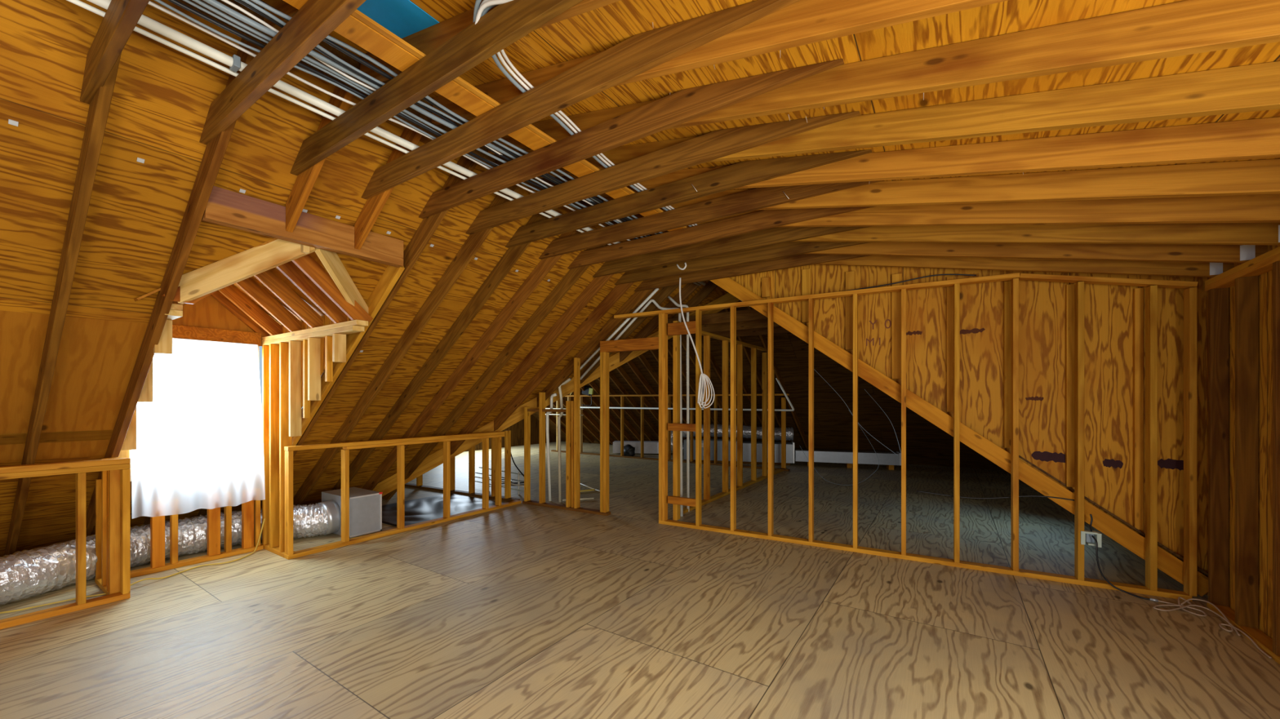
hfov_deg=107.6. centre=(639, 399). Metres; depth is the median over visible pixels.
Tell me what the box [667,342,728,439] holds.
rafter
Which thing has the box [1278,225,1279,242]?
tie
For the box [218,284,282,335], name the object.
rafter
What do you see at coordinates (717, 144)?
joist
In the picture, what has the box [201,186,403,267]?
header beam
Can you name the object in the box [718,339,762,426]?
rafter
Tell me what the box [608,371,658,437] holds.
rafter
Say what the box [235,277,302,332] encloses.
rafter
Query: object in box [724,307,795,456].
rafter
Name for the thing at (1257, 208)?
rafter
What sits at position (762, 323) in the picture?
beam
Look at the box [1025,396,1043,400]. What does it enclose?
paint mark
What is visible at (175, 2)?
cable
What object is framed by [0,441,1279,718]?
floor
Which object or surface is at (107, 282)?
wall
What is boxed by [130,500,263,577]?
wall
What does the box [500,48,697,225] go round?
cable
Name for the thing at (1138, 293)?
studs
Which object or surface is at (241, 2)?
cable
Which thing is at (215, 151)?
rafter
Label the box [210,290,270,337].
rafter
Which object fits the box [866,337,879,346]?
stamp
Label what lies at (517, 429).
wall
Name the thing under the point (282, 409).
wall
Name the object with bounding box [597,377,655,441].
rafter
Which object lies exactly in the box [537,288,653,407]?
rafter
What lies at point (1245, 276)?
wall
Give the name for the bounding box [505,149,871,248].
joist
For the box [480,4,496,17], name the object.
cable
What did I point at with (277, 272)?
ceiling
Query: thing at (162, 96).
roof sheathing
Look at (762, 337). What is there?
rafter
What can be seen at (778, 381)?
pipe
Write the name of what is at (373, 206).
rafter
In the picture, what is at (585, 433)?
rafter
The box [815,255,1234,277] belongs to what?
rafter
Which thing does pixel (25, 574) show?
flexible duct
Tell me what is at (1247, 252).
tie
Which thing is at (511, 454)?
cable
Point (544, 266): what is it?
rafter
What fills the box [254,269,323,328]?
rafter
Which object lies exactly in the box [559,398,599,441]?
rafter
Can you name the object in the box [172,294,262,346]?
wall
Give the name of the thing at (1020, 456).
beam
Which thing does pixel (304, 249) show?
board
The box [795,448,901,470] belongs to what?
duct
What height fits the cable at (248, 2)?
0.033 m
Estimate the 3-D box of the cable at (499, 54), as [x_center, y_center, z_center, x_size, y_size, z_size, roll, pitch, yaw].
[0.108,-1.513,3.406,0.188,0.025,3.398,0,0,28]
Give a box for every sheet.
[357,0,439,38]
[382,493,503,526]
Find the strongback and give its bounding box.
[283,0,688,231]
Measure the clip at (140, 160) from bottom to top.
0.016 m
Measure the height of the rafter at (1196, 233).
0.942 m
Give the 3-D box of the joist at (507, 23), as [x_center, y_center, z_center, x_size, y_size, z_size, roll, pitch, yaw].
[-0.861,-1.427,2.012,2.945,0.140,0.038,0,0,33]
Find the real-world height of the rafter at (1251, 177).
0.942 m
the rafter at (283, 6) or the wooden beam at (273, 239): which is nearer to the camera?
the rafter at (283, 6)
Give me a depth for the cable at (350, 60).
2.40 m
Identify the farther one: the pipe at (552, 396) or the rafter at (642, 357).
the rafter at (642, 357)
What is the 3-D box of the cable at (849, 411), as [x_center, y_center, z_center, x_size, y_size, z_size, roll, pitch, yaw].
[3.356,0.814,8.074,1.324,1.296,0.340,0,0,38]
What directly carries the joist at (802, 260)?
attached to the ceiling at (599, 29)
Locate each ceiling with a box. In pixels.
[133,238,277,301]
[231,251,325,324]
[262,0,1279,197]
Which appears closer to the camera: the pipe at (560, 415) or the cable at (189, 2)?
the cable at (189, 2)
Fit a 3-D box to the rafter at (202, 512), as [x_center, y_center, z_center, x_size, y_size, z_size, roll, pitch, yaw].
[-4.439,1.022,4.855,1.159,0.882,0.038,0,0,33]
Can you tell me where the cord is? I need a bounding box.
[0,518,265,613]
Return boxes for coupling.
[229,53,240,71]
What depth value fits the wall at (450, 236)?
4.93 m
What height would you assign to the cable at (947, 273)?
0.077 m
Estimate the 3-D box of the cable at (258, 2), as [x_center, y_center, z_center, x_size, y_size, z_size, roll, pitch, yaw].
[-0.410,-1.526,3.328,0.072,0.039,6.300,0,0,33]
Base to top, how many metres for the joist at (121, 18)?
0.140 m
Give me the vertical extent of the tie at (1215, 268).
0.095 m
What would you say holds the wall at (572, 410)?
on the floor
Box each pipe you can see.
[66,0,701,286]
[87,0,706,285]
[546,393,556,501]
[557,377,571,502]
[562,497,594,501]
[580,288,658,369]
[580,299,683,516]
[580,377,794,411]
[667,296,689,511]
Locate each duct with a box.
[0,502,331,605]
[671,423,793,451]
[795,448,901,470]
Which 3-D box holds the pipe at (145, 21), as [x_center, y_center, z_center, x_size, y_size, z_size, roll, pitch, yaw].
[-0.869,-1.521,3.572,0.041,0.041,6.200,0,0,34]
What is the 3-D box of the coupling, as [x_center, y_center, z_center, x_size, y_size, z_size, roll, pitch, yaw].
[-1.831,-1.522,2.119,0.057,0.050,0.025,0,0,33]
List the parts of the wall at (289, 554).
plate, plate, plate, plate, plate, plate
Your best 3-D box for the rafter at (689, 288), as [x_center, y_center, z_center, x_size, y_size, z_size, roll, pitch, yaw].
[0.339,-1.213,6.623,1.531,1.316,0.038,0,0,33]
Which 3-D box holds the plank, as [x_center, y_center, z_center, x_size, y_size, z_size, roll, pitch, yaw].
[-4.515,0.271,3.106,0.117,0.091,1.400,0,0,33]
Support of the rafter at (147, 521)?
attached to the wall at (138, 522)
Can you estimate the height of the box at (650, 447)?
0.303 m
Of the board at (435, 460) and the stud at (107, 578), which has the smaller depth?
the stud at (107, 578)
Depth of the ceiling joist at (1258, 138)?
2.15 m
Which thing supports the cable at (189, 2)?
on the joist at (775, 235)
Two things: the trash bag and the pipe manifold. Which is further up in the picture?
the trash bag
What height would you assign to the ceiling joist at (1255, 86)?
0.942 m
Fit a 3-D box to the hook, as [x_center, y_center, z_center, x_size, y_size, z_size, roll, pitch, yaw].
[0.443,-1.425,5.020,0.128,0.077,0.025,0,0,39]
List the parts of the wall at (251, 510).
plate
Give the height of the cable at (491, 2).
0.197 m
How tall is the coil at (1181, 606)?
0.059 m
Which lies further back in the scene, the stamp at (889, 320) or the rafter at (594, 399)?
the rafter at (594, 399)
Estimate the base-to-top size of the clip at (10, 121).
0.016 m
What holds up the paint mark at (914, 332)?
attached to the wall at (1108, 308)
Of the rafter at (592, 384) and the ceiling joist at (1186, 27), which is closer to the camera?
the ceiling joist at (1186, 27)
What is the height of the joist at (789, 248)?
0.140 m
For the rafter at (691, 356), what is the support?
attached to the wall at (926, 444)
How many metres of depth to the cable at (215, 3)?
2.10 m
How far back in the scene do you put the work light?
12.41 m
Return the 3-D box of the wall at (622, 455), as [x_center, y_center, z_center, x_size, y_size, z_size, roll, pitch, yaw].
[0.286,0.673,11.446,6.650,1.588,0.089,0,0,33]
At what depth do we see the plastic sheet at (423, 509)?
6.25 m
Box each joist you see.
[80,0,149,104]
[199,0,365,144]
[289,0,582,175]
[360,0,799,199]
[418,58,844,218]
[465,111,860,235]
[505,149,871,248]
[538,180,880,259]
[567,206,874,269]
[592,226,871,277]
[613,241,868,284]
[633,253,868,291]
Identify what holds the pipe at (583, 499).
on the floor
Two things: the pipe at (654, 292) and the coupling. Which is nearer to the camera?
the coupling
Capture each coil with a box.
[679,277,714,408]
[1152,597,1271,658]
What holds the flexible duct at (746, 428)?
on the furnace
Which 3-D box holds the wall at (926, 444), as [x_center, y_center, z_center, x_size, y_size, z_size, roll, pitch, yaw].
[1.232,-0.256,10.928,14.000,3.526,5.029,0,0,33]
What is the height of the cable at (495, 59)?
0.029 m
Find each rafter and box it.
[4,52,121,555]
[86,38,262,536]
[142,516,150,524]
[161,286,220,304]
[172,302,187,306]
[196,508,207,516]
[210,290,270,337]
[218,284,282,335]
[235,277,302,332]
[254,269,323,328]
[260,153,479,508]
[262,0,298,37]
[275,261,347,323]
[285,85,354,232]
[291,253,373,322]
[292,265,404,445]
[293,182,524,505]
[331,208,556,490]
[354,125,422,249]
[359,0,620,85]
[361,228,582,490]
[382,225,608,500]
[431,0,1007,124]
[449,238,634,455]
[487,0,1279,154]
[493,281,635,431]
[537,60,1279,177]
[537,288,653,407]
[545,412,565,434]
[546,404,585,442]
[552,401,594,443]
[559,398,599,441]
[565,394,614,444]
[573,391,620,440]
[580,284,679,383]
[580,386,633,440]
[588,381,644,441]
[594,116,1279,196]
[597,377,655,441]
[603,158,1279,211]
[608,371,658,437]
[616,365,658,422]
[619,280,704,362]
[626,360,686,439]
[629,194,1279,226]
[637,354,689,423]
[649,350,714,438]
[651,222,1279,244]
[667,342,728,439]
[671,280,718,318]
[681,334,744,441]
[694,333,759,441]
[709,277,1208,596]
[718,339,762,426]
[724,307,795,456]
[746,306,808,449]
[805,242,1267,262]
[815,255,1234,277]
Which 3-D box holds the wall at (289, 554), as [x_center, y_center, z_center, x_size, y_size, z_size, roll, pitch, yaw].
[-3.863,0.951,3.394,0.089,1.033,7.800,0,0,33]
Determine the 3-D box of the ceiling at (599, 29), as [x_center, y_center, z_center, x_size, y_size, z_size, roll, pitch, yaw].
[0.248,-1.364,0.993,4.488,0.883,8.730,0,0,33]
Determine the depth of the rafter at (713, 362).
9.89 m
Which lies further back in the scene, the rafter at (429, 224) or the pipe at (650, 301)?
the pipe at (650, 301)
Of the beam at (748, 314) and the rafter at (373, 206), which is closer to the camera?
the rafter at (373, 206)
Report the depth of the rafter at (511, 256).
4.70 m
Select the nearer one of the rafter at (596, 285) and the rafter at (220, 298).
the rafter at (220, 298)
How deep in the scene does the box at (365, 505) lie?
5.06 m
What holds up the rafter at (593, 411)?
attached to the wall at (926, 444)
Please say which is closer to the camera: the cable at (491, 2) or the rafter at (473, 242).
the cable at (491, 2)
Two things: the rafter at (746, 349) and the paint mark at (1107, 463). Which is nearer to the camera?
the paint mark at (1107, 463)
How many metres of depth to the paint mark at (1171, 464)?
3.61 m
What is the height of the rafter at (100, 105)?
3.335 m
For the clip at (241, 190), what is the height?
0.016 m
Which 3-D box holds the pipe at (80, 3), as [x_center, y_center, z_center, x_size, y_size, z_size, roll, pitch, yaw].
[-0.921,-1.509,3.606,0.020,0.020,6.200,0,0,34]
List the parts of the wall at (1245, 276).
plate, plate, plate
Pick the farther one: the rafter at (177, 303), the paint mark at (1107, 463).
the paint mark at (1107, 463)
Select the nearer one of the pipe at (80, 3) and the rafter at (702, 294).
the pipe at (80, 3)
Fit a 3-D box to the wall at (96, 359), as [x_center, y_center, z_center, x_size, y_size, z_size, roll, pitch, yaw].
[-4.937,-0.031,1.742,1.279,0.964,4.260,0,0,33]
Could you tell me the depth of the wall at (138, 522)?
4.92 m
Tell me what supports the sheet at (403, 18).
attached to the ceiling at (599, 29)
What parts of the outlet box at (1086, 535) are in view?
panel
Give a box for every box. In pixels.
[317,487,382,537]
[613,440,658,453]
[1080,529,1102,547]
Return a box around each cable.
[147,0,631,240]
[154,0,612,225]
[168,0,636,239]
[182,0,638,239]
[192,0,644,237]
[203,0,649,236]
[222,0,622,222]
[235,0,648,236]
[242,0,657,234]
[250,0,662,233]
[259,0,659,234]
[472,0,481,22]
[475,0,512,24]
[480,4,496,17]
[492,53,692,226]
[497,51,695,226]
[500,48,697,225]
[501,479,524,484]
[511,453,524,476]
[800,410,879,485]
[813,368,897,455]
[836,273,976,292]
[864,389,901,453]
[916,490,1074,501]
[1089,514,1158,602]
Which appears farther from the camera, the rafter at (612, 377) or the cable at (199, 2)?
the rafter at (612, 377)
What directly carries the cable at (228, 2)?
on the joist at (684, 105)
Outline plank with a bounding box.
[0,430,113,444]
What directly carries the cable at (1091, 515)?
on the floor
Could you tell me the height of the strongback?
0.032 m
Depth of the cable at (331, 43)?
2.18 m
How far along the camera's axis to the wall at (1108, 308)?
3.97 m
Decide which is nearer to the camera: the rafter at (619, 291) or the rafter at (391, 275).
the rafter at (391, 275)
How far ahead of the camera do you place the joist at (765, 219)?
3.97 m
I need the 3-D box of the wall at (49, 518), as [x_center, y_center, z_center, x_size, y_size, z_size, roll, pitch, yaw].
[-6.130,1.042,2.531,1.599,1.204,4.260,0,0,33]
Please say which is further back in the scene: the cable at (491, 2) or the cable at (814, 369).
the cable at (814, 369)
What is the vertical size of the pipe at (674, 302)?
2.882 m
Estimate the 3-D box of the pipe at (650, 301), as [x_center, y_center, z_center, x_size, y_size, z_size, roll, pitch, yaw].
[-0.165,0.080,6.325,1.669,2.773,0.066,0,0,33]
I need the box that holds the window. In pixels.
[129,324,261,481]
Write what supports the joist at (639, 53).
attached to the ceiling at (599, 29)
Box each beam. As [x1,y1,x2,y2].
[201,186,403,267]
[667,309,768,325]
[701,319,780,332]
[709,326,791,338]
[1018,455,1208,575]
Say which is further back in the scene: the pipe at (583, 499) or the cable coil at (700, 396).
the pipe at (583, 499)
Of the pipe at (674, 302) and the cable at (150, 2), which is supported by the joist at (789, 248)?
the cable at (150, 2)
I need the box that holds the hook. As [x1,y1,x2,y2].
[676,262,686,270]
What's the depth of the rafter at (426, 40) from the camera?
2.03 m
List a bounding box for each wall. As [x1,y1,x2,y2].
[0,225,169,324]
[0,310,147,462]
[0,431,521,629]
[0,455,105,557]
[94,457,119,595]
[94,502,241,534]
[118,303,182,457]
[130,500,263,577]
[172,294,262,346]
[182,220,274,275]
[213,48,446,240]
[260,320,368,557]
[293,155,728,505]
[323,253,387,302]
[404,272,1198,601]
[488,414,561,448]
[532,300,1005,471]
[551,393,789,471]
[683,330,786,514]
[729,264,1206,595]
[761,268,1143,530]
[1204,246,1279,664]
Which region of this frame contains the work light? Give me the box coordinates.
[582,385,593,405]
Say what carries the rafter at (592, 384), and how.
attached to the wall at (926, 444)
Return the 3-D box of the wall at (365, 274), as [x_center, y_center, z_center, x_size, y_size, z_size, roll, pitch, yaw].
[-2.359,-0.888,3.571,0.760,0.575,0.615,0,0,33]
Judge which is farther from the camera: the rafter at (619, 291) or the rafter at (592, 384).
the rafter at (592, 384)
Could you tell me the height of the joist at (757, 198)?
0.140 m
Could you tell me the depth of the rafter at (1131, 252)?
3.37 m
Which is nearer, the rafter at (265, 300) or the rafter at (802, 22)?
the rafter at (802, 22)
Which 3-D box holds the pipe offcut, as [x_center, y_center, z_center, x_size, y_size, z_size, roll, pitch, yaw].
[-0.922,1.447,7.586,0.356,0.026,1.067,0,0,-32]
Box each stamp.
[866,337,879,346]
[869,319,891,329]
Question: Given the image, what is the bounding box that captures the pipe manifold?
[475,466,531,494]
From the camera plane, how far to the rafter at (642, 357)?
10.74 m
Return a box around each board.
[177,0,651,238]
[177,239,315,304]
[300,244,310,253]
[315,248,368,313]
[373,292,739,496]
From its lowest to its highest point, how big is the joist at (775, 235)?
0.140 m
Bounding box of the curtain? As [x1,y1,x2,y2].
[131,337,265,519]
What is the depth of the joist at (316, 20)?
1.93 m
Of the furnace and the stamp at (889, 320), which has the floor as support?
the furnace
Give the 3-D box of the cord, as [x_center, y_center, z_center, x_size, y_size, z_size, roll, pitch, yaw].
[-4.043,1.316,3.754,0.340,0.300,1.809,0,0,33]
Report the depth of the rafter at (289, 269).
3.64 m
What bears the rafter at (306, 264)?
on the wall at (282, 409)
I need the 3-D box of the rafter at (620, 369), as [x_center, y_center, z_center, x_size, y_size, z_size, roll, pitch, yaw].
[-0.085,-0.238,11.686,0.038,3.335,4.680,0,0,33]
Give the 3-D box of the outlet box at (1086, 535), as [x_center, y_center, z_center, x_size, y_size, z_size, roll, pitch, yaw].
[3.543,1.093,3.689,0.120,0.112,0.062,0,0,29]
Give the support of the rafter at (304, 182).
attached to the wall at (265, 142)
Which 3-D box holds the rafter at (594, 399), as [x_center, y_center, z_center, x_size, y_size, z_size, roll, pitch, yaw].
[-1.441,-0.238,12.582,0.038,3.335,4.680,0,0,33]
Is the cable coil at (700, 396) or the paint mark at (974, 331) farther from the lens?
the cable coil at (700, 396)
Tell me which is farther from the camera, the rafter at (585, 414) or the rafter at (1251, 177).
the rafter at (585, 414)
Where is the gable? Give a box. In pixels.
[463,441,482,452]
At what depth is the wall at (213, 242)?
2.94 m
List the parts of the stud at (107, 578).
plate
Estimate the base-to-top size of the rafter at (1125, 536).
3.054 m
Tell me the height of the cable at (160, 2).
0.039 m
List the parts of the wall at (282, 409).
plate, plate, plate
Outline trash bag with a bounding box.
[623,444,635,456]
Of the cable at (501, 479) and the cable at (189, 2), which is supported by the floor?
the cable at (501, 479)
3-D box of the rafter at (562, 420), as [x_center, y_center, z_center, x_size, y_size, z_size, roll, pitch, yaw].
[-3.136,-0.238,13.703,0.038,3.335,4.680,0,0,33]
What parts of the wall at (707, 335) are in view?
plate, plate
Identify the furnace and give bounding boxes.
[684,438,794,465]
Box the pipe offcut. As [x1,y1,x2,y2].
[580,483,599,492]
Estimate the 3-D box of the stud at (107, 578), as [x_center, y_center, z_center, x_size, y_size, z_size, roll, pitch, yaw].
[-4.109,0.959,3.636,0.575,1.016,0.089,0,0,33]
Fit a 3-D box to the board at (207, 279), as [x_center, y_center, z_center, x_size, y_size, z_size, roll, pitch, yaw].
[-2.582,-0.876,3.055,0.826,0.534,0.038,0,0,-14]
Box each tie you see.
[1209,262,1222,275]
[1240,244,1255,260]
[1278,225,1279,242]
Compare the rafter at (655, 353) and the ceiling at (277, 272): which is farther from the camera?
the rafter at (655, 353)
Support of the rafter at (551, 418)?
attached to the wall at (926, 444)
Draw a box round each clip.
[8,119,18,126]
[136,157,144,163]
[239,188,245,193]
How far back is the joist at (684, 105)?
2.47 m
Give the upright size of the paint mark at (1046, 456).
0.092 m
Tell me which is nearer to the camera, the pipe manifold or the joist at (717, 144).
the joist at (717, 144)
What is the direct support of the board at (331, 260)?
attached to the wall at (365, 274)
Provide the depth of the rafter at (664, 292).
6.36 m
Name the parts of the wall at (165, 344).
plate, plate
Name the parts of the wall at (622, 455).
plate, plate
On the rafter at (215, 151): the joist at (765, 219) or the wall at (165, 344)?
the wall at (165, 344)
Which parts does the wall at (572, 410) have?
plate, plate, plate, plate, plate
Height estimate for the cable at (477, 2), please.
0.221 m
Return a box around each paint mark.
[906,330,922,335]
[960,328,985,334]
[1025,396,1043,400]
[1031,451,1065,462]
[1102,458,1123,468]
[1157,458,1183,471]
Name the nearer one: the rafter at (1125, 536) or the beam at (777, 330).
the rafter at (1125, 536)
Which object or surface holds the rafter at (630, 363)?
attached to the wall at (926, 444)
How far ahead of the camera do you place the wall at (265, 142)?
2.83 m
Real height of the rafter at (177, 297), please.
0.469 m
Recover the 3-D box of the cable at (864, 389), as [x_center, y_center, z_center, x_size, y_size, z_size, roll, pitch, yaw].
[3.034,0.267,5.863,0.417,0.802,0.034,0,0,19]
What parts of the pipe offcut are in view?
arm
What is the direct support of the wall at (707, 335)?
on the floor
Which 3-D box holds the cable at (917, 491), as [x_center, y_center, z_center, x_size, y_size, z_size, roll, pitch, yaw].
[3.044,0.837,4.063,1.113,0.073,0.010,0,0,29]
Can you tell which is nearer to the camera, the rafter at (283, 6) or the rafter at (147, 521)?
the rafter at (283, 6)
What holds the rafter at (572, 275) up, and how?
attached to the wall at (450, 236)

